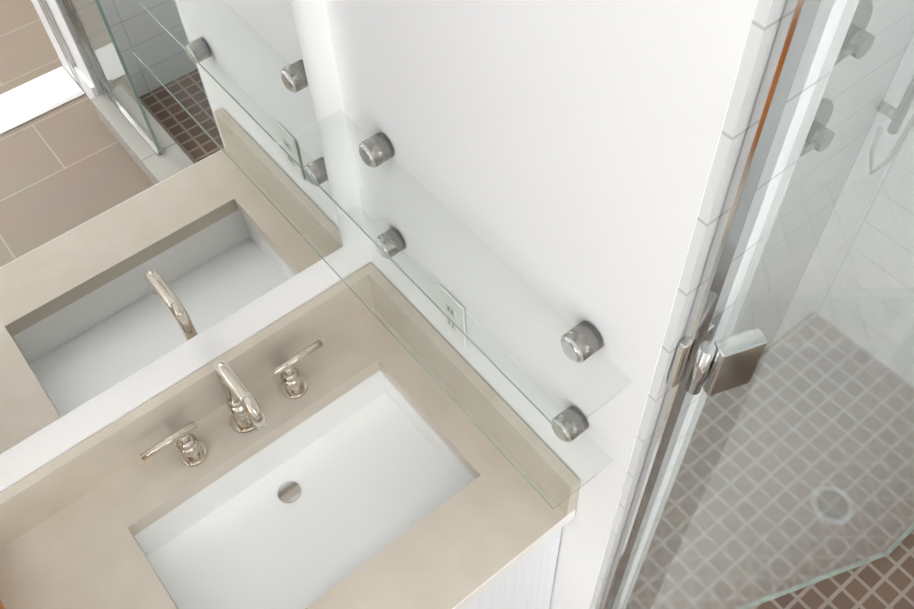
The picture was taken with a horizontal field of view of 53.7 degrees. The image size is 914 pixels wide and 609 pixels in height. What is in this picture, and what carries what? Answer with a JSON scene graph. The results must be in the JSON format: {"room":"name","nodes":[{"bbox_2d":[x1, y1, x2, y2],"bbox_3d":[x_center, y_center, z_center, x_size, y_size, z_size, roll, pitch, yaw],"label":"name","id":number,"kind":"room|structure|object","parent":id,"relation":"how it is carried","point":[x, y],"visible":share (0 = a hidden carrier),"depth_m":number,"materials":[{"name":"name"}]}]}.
{"room":"bathroom","nodes":[
{"label":"bathroom","id":0,"kind":"room"},
{"bbox_2d":[0,0,370,492],"bbox_3d":[-1.758,0.645,0.715,3.943,2.800,0.120,-34,60,-20],"label":"wall","id":1,"kind":"structure","parent":0,"point":[66,433],"depth_m":1.52,"materials":[{"name":"white paint"}]},
{"bbox_2d":[0,0,342,453],"bbox_3d":[-1.036,0.115,0.829,2.078,1.106,0.006,-34,60,-20],"label":"mirror","id":2,"kind":"object","parent":1,"relation":"attached to","point":[162,192],"depth_m":1.26,"materials":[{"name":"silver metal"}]},
{"bbox_2d":[0,331,563,608],"bbox_3d":[-0.803,0.965,1.670,2.128,0.510,0.563,-34,60,-20],"label":"bathroom vanity","id":3,"kind":"object","parent":1,"relation":"attached to","point":[509,563],"depth_m":1.55,"materials":[{"name":"grey stone"}]},
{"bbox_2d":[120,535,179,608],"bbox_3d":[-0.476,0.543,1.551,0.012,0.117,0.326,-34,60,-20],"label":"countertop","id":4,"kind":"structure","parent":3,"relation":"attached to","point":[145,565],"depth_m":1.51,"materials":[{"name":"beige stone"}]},
{"bbox_2d":[140,339,322,466],"bbox_3d":[-0.362,0.181,1.553,0.366,0.216,0.154,-34,60,-20],"label":"faucet","id":5,"kind":"object","parent":3,"relation":"on","point":[247,415],"visible":1,"depth_m":1.59,"materials":[{"name":"silver metal"}]},
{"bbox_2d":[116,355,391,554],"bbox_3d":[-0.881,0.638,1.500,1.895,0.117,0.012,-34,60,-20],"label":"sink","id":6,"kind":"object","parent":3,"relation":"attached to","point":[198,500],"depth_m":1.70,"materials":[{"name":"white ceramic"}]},
{"bbox_2d":[148,395,471,608],"bbox_3d":[-0.257,0.428,1.689,0.546,0.011,0.326,-34,60,-20],"label":"sink","id":7,"kind":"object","parent":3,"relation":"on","point":[329,516],"depth_m":1.70,"materials":[{"name":"white ceramic"}]},
{"bbox_2d":[320,479,499,608],"bbox_3d":[-0.671,0.849,1.340,1.895,0.117,0.012,-34,60,-20],"label":"countertop edge","id":8,"kind":"structure","parent":3,"relation":"attached to","point":[399,570],"depth_m":1.51,"materials":[{"name":"beige stone"}]},
{"bbox_2d":[325,0,858,608],"bbox_3d":[0.533,-0.536,1.465,1.411,2.800,0.793,-34,60,-20],"label":"wall","id":9,"kind":"structure","parent":0,"point":[571,162],"depth_m":1.05,"materials":[{"name":"white paint"}]},
{"bbox_2d":[438,284,465,346],"bbox_3d":[-0.009,0.020,1.516,0.006,0.114,0.070,-34,60,-20],"label":"electrical outlet","id":10,"kind":"object","parent":9,"relation":"attached to","point":[447,324],"depth_m":1.51,"materials":[{"name":"white plastic"}]},
{"bbox_2d":[279,112,631,509],"bbox_3d":[-0.020,-0.012,1.320,0.123,0.260,0.631,-34,60,-20],"label":"glass shelf","id":11,"kind":"object","parent":9,"relation":"attached to","point":[582,341],"visible":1,"depth_m":1.30,"materials":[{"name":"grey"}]},
{"bbox_2d":[622,0,913,608],"bbox_3d":[0.642,-0.027,1.095,0.749,2.589,0.325,-34,60,-20],"label":"shower glass door","id":12,"kind":"structure","parent":9,"relation":"attached to","point":[725,364],"depth_m":1.25,"materials":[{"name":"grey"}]},
{"bbox_2d":[707,0,913,396],"bbox_3d":[0.590,-0.494,1.433,1.147,2.800,0.012,-34,60,-20],"label":"wall","id":13,"kind":"structure","parent":0,"point":[749,306],"depth_m":2.05,"materials":[{"name":"tile"}]},
{"bbox_2d":[799,0,913,174],"bbox_3d":[0.857,-0.519,1.395,0.440,1.346,0.322,-34,60,-20],"label":"shower fixture","id":14,"kind":"object","parent":13,"relation":"attached to","point":[881,106],"depth_m":1.70,"materials":[{"name":"silver metal"}]},
{"bbox_2d":[814,111,913,386],"bbox_3d":[1.683,-0.226,1.197,0.120,2.800,1.931,-34,60,-20],"label":"wall","id":15,"kind":"structure","parent":0,"point":[882,241],"depth_m":2.47,"materials":[{"name":"tile"}]},
{"bbox_3d":[0.844,2.340,1.155,6.540,0.060,5.061,-34,60,-20],"label":"floor","id":16,"kind":"structure","parent":0,"visible":0},
{"bbox_2d":[626,310,913,608],"bbox_3d":[1.109,0.808,2.193,1.177,0.016,1.542,-34,60,-20],"label":"floor","id":17,"kind":"structure","parent":16,"relation":"on","point":[886,582],"depth_m":2.43,"materials":[{"name":"tile"}]},
{"bbox_3d":[0.693,1.224,1.861,0.135,0.100,1.228,-34,60,-20],"label":"sill","id":18,"kind":"structure","parent":16,"relation":"on","visible":0},
{"bbox_2d":[600,0,820,608],"bbox_3d":[0.644,0.419,0.734,0.028,2.670,1.224,-34,60,-20],"label":"shower door frame","id":19,"kind":"structure","parent":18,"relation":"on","point":[794,31],"depth_m":0.85,"materials":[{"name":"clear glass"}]}
]}

